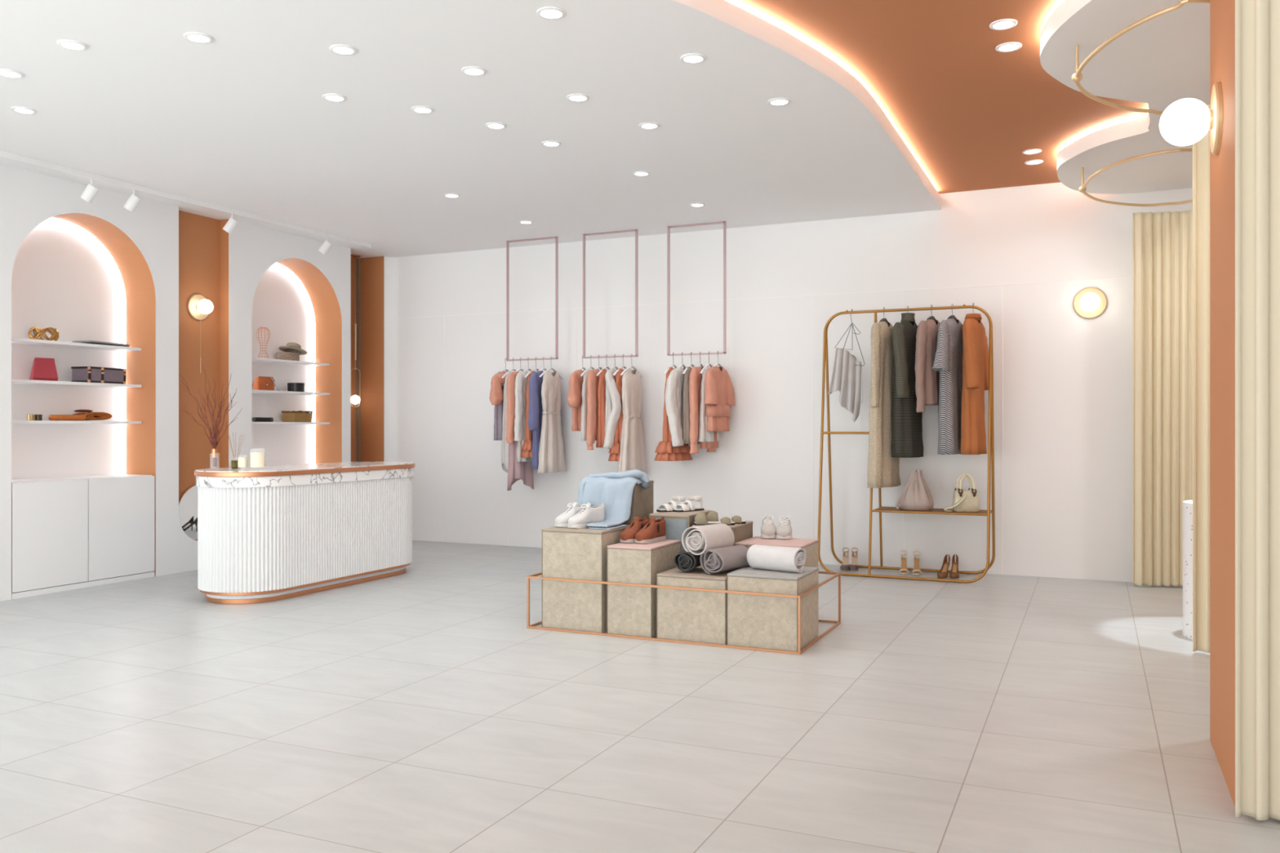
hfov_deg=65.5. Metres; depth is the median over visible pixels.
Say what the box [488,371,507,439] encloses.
blouse
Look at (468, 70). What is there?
recessed light
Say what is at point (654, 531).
boot
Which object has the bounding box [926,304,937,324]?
hanger
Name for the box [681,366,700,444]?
blouse
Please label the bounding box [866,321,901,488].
dress
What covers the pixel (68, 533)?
base cabinet
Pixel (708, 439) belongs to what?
blouse
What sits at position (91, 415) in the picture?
belt
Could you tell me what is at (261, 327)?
bust
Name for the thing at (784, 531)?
sneaker
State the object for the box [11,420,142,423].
wall shelf
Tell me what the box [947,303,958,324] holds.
hanger
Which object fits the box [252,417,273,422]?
case
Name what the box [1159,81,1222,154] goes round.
wall sconce
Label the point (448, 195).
recessed light
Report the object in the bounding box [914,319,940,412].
sweater
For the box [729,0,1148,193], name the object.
ceiling
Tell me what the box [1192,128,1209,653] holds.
curtain
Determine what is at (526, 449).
blouse
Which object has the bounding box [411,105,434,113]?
recessed light
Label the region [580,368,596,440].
blouse
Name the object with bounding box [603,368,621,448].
blouse
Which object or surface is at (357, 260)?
accent strip
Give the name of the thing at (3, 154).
track
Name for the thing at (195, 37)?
recessed light
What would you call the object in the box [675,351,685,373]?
hanger
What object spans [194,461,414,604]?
counter
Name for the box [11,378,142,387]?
wall shelf
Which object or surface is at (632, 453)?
dress
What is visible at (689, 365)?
hanger
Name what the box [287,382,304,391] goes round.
round box
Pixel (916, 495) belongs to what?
bag
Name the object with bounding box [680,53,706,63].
recessed light
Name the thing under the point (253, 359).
wall shelf
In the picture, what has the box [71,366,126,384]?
case
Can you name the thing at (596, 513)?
sneaker
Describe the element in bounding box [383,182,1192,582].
wall
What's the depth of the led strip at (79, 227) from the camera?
8.10 m
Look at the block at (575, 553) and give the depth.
5.82 m
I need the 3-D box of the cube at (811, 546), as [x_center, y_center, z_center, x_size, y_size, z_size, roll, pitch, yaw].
[0.827,0.946,6.000,0.411,0.509,0.398,0,0,25]
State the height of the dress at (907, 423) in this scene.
1.159 m
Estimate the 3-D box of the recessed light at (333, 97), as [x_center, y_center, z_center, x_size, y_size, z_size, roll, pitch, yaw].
[-1.669,-1.796,5.441,0.128,0.006,0.128,0,0,25]
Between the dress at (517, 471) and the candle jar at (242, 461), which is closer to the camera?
the candle jar at (242, 461)
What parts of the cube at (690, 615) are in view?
panel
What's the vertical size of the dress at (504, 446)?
1.010 m
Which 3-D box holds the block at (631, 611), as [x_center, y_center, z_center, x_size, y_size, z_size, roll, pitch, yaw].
[0.029,0.944,5.873,0.283,0.513,0.443,0,0,25]
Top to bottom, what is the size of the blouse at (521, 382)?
0.864 m
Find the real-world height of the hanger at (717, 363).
0.207 m
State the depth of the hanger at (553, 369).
9.45 m
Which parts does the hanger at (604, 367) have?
arm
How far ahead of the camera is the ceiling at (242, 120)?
5.81 m
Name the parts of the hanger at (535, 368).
arm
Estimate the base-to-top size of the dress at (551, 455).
0.964 m
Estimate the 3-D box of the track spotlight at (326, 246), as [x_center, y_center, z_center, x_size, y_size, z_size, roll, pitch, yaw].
[-2.929,-1.677,9.265,0.126,0.166,0.076,0,0,-9]
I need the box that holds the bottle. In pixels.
[231,460,238,468]
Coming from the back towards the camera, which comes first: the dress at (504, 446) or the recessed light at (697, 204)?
the dress at (504, 446)
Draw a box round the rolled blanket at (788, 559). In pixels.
[746,544,805,573]
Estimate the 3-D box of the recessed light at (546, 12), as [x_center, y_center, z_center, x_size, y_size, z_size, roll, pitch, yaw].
[-0.386,-1.796,4.329,0.128,0.006,0.128,0,0,25]
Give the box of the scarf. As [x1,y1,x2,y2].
[827,347,862,422]
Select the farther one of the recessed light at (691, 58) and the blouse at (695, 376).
the blouse at (695, 376)
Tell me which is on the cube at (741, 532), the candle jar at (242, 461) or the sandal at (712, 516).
the sandal at (712, 516)
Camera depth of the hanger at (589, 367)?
9.22 m
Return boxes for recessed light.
[0,68,24,78]
[10,106,36,114]
[57,39,88,50]
[183,31,213,43]
[322,93,346,102]
[328,44,357,55]
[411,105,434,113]
[444,193,460,197]
[461,66,486,75]
[484,121,506,128]
[518,220,533,223]
[536,6,565,19]
[541,140,561,146]
[566,93,589,102]
[632,170,650,176]
[638,121,660,128]
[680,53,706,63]
[689,202,705,207]
[767,97,791,106]
[989,18,1017,30]
[995,41,1022,52]
[1022,148,1041,154]
[1024,160,1043,164]
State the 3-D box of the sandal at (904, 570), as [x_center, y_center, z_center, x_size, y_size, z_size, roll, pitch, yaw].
[2.163,1.113,8.158,0.079,0.174,0.216,0,0,15]
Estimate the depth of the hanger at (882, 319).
8.10 m
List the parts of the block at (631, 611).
panel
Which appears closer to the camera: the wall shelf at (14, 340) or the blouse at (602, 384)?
the wall shelf at (14, 340)
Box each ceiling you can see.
[0,0,941,257]
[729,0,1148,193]
[1040,0,1209,193]
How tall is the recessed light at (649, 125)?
0.006 m
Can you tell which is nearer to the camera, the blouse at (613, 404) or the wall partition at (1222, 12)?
the wall partition at (1222, 12)
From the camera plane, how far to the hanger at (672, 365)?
8.88 m
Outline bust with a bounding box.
[256,326,270,358]
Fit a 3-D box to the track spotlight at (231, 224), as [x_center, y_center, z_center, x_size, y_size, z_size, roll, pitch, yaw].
[-3.393,-1.677,8.250,0.126,0.166,0.076,0,0,-5]
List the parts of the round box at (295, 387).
lid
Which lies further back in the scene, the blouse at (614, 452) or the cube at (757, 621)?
the blouse at (614, 452)
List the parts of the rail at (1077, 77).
drop rod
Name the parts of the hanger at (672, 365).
arm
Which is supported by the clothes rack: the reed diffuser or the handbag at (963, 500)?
the handbag at (963, 500)
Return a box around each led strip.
[51,217,125,473]
[275,262,315,463]
[726,0,850,73]
[1063,112,1147,147]
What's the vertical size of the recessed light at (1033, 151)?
0.006 m
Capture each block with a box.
[542,524,629,633]
[606,539,680,637]
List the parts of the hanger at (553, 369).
arm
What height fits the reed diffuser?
0.259 m
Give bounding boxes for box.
[275,351,299,360]
[281,410,313,422]
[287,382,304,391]
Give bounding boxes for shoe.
[937,554,950,577]
[949,554,959,578]
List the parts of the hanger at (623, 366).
arm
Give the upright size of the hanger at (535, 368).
0.207 m
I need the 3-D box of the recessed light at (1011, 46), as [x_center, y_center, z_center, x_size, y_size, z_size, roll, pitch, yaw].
[1.877,-1.931,5.069,0.128,0.006,0.128,0,0,25]
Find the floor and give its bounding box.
[0,540,1279,852]
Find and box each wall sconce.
[186,293,213,373]
[1072,287,1106,318]
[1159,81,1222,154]
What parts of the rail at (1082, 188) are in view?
drop rod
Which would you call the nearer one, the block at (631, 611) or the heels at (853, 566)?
the block at (631, 611)
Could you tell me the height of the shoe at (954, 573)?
0.171 m
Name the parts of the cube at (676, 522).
panel, panel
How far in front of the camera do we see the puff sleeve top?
9.12 m
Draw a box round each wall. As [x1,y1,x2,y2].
[0,164,383,601]
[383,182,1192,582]
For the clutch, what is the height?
0.172 m
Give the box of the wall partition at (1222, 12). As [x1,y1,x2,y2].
[1209,0,1235,806]
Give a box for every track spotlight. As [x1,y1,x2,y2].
[80,179,99,203]
[123,189,141,212]
[222,213,238,234]
[318,237,332,255]
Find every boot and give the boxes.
[619,516,648,543]
[635,516,666,543]
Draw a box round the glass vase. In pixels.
[211,448,217,457]
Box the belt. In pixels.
[48,409,111,420]
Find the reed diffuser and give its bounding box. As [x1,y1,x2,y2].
[227,431,244,468]
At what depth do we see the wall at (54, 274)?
8.10 m
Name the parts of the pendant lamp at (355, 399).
globe, cord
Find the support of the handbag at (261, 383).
on the wall shelf at (253, 391)
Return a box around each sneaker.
[555,502,589,527]
[567,502,604,528]
[760,515,776,538]
[776,515,791,539]
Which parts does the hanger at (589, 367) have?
arm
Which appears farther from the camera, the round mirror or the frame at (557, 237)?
the frame at (557, 237)
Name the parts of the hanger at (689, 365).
arm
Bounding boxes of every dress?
[501,371,511,472]
[506,371,533,490]
[528,370,561,469]
[537,370,565,473]
[617,368,646,473]
[653,367,692,461]
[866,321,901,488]
[891,312,923,457]
[932,318,963,454]
[960,313,989,454]
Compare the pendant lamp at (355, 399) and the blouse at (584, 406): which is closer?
the blouse at (584, 406)
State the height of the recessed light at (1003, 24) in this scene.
0.006 m
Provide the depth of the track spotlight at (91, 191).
7.07 m
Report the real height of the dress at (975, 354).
1.098 m
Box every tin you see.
[26,414,35,420]
[35,414,42,420]
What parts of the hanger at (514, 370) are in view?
arm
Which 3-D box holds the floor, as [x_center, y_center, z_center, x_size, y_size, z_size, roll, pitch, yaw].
[-0.975,1.250,3.582,10.150,0.100,11.707,0,0,25]
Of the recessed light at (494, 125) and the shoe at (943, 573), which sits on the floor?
the shoe at (943, 573)
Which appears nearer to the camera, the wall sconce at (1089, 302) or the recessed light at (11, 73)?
the recessed light at (11, 73)
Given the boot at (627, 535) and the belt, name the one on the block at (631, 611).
the boot at (627, 535)
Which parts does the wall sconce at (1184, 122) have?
globe, plate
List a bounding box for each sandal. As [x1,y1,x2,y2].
[656,496,686,511]
[673,496,704,511]
[693,511,735,525]
[706,511,746,524]
[898,550,909,574]
[911,551,922,574]
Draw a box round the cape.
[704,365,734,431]
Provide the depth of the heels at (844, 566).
8.37 m
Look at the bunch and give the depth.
6.89 m
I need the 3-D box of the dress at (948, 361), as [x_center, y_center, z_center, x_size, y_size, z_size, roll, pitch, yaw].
[2.473,-0.320,7.887,0.157,1.073,0.630,0,0,39]
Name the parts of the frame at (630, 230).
rail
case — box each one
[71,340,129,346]
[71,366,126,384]
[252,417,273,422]
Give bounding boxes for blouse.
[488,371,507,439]
[514,371,532,462]
[520,370,533,457]
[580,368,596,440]
[586,368,609,449]
[595,368,607,447]
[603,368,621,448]
[608,368,624,461]
[665,366,697,446]
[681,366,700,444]
[688,366,715,453]
[697,365,719,448]
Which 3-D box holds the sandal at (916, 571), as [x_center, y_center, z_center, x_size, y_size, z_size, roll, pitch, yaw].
[2.259,1.113,8.122,0.079,0.174,0.216,0,0,15]
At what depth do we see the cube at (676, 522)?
6.05 m
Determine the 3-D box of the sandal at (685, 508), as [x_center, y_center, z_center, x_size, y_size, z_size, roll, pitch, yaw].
[0.310,0.492,6.320,0.240,0.088,0.094,0,0,-40]
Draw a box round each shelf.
[11,337,142,351]
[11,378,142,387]
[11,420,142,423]
[251,356,329,366]
[251,389,329,395]
[251,422,329,424]
[873,506,992,514]
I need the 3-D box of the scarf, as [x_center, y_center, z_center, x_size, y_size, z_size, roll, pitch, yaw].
[1.690,-0.339,8.198,0.302,0.612,0.057,0,0,-15]
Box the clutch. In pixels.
[29,357,57,381]
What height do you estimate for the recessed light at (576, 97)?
0.006 m
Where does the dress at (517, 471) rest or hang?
hanging from the hanger
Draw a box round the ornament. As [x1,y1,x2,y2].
[28,326,58,341]
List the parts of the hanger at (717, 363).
arm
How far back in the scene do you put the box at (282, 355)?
9.50 m
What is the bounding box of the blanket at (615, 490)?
[577,469,650,529]
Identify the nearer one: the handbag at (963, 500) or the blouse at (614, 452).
the handbag at (963, 500)
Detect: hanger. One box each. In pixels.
[501,357,515,377]
[524,356,538,377]
[538,356,563,379]
[576,357,586,372]
[580,355,594,376]
[594,355,602,369]
[596,355,609,375]
[604,354,618,375]
[613,357,626,375]
[620,354,642,377]
[663,352,676,374]
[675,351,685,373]
[682,351,694,373]
[696,351,703,368]
[700,351,712,373]
[711,351,722,369]
[835,309,865,365]
[879,306,889,327]
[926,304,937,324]
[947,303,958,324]
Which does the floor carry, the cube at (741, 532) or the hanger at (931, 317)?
the cube at (741, 532)
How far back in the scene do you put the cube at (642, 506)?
6.25 m
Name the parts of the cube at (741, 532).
panel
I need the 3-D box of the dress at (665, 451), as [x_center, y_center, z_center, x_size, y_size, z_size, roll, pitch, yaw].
[0.299,-0.115,8.934,0.299,0.834,0.524,0,0,20]
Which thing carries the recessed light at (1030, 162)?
in the ceiling at (967, 110)
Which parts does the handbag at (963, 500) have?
handle, handle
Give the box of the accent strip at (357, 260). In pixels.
[355,257,360,462]
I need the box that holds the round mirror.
[178,484,197,541]
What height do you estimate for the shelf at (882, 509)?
0.012 m
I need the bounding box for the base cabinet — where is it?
[11,474,155,599]
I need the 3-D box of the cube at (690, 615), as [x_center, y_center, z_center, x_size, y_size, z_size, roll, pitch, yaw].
[0.372,1.014,5.716,0.414,0.371,0.443,0,0,25]
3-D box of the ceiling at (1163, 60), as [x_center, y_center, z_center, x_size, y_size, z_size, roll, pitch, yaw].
[2.225,-1.850,2.037,2.844,0.100,11.555,0,0,25]
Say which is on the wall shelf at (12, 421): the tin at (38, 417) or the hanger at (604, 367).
the tin at (38, 417)
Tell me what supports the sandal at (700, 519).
on the cube at (741, 532)
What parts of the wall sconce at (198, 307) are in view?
plate, globe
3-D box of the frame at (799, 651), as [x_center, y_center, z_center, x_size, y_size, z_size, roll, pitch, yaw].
[0.276,1.045,5.993,1.665,0.310,0.921,0,0,25]
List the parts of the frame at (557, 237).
rail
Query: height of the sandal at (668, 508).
0.088 m
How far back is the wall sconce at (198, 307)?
8.40 m
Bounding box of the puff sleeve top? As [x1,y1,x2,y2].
[567,369,584,431]
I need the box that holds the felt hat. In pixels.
[279,342,306,355]
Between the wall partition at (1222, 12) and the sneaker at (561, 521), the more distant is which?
the sneaker at (561, 521)
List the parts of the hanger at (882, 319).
arm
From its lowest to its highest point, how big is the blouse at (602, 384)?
0.724 m
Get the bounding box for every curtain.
[1132,208,1192,586]
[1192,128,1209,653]
[1235,0,1279,820]
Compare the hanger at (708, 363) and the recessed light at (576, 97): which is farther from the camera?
the hanger at (708, 363)
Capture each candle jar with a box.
[238,457,247,467]
[250,452,264,467]
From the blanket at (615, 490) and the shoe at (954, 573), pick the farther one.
the shoe at (954, 573)
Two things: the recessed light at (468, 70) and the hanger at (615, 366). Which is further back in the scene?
the hanger at (615, 366)
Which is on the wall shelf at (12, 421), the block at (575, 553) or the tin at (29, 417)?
the tin at (29, 417)
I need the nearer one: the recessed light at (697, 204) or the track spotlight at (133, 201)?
the track spotlight at (133, 201)
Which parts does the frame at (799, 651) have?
post, rail, rail, rail, rail, post, rail, rail, rail, rail, post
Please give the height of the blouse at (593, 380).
0.745 m
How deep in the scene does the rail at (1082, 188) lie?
6.86 m
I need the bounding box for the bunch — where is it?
[180,368,242,466]
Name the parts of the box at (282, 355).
lid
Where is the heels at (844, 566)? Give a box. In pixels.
[840,547,849,571]
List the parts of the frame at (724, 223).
rail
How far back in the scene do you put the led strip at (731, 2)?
4.74 m
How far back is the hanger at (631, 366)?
9.10 m
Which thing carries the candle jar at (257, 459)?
on the counter at (268, 533)
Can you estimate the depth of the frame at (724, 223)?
8.82 m
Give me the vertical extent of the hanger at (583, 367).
0.207 m
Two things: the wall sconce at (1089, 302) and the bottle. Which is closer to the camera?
the bottle
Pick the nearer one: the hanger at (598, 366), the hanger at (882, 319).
the hanger at (882, 319)
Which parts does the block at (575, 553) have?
panel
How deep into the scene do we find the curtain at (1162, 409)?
7.42 m
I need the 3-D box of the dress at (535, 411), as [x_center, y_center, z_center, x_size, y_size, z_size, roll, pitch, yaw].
[-0.914,-0.065,9.487,0.130,0.934,0.576,0,0,24]
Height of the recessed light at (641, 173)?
0.006 m
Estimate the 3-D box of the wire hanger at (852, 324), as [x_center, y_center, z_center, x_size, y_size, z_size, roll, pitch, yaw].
[1.714,-0.735,8.229,0.263,0.471,0.119,0,0,-8]
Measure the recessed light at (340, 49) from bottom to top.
0.006 m
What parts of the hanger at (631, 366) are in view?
arm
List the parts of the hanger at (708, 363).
arm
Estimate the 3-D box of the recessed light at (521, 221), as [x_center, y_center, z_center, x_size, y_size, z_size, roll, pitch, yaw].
[-1.003,-1.796,8.756,0.128,0.006,0.128,0,0,25]
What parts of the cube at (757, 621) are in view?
panel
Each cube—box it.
[621,480,653,524]
[648,510,712,551]
[656,565,736,644]
[691,520,752,546]
[726,565,818,651]
[733,536,818,622]
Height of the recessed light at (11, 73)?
0.006 m
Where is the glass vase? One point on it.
(214, 451)
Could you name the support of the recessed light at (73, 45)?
in the ceiling at (242, 120)
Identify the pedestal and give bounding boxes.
[1182,499,1192,639]
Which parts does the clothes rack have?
post, post, shelf rail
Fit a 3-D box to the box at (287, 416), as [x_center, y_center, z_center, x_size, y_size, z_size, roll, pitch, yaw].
[-3.340,-0.098,9.705,0.188,0.110,0.265,0,0,25]
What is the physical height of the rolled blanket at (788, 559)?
0.137 m
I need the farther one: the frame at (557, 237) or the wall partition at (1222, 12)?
the frame at (557, 237)
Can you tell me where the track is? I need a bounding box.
[0,150,371,248]
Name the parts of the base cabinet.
door, door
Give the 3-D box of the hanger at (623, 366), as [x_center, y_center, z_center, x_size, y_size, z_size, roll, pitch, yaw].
[-0.153,-0.561,9.139,0.023,0.207,0.430,0,0,23]
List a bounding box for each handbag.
[253,376,279,391]
[943,472,979,512]
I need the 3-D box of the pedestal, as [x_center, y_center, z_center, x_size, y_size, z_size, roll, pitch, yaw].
[3.301,0.815,5.661,0.380,0.770,0.380,0,0,25]
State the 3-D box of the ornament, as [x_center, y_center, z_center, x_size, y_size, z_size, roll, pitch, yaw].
[-4.411,-0.682,7.367,0.192,0.099,0.194,0,0,25]
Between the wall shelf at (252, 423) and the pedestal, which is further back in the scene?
the wall shelf at (252, 423)
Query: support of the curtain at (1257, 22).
attached to the wall partition at (1222, 12)
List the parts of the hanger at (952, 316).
arm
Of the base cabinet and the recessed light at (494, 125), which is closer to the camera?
the recessed light at (494, 125)
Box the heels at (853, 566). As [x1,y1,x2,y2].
[848,547,858,571]
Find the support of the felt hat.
on the box at (282, 355)
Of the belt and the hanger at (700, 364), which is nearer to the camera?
the belt
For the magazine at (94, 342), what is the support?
on the wall shelf at (14, 340)
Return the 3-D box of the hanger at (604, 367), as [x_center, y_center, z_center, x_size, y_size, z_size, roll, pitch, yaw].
[-0.308,-0.561,9.210,0.022,0.207,0.430,0,0,21]
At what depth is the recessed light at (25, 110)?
5.65 m
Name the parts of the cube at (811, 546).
panel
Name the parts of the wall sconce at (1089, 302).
globe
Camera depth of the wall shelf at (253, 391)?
9.51 m
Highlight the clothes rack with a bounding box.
[817,304,995,583]
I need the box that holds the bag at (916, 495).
[895,469,933,511]
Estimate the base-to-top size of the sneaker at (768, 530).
0.133 m
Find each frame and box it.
[506,235,558,360]
[526,571,840,654]
[582,229,637,358]
[666,221,726,355]
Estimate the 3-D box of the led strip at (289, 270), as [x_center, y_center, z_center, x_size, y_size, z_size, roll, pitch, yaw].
[-3.539,-0.601,9.547,0.027,1.962,1.163,0,0,25]
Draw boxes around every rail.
[1071,0,1209,115]
[1079,147,1192,206]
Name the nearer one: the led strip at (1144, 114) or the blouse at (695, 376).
the led strip at (1144, 114)
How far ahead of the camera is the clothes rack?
7.95 m
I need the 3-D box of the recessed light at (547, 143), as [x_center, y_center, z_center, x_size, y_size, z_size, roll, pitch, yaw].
[-0.563,-1.796,6.325,0.128,0.006,0.128,0,0,25]
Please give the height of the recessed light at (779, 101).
0.006 m
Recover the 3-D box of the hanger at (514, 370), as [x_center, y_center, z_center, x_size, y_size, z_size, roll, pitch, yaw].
[-1.225,-0.561,9.629,0.022,0.207,0.430,0,0,21]
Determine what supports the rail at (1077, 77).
hanging from the ceiling at (1163, 60)
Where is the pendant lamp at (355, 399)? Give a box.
[351,254,360,407]
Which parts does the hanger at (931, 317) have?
arm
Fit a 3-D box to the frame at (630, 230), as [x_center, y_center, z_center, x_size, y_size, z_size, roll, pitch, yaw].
[-0.277,-1.218,9.196,0.562,1.164,0.012,0,0,25]
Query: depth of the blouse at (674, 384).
8.66 m

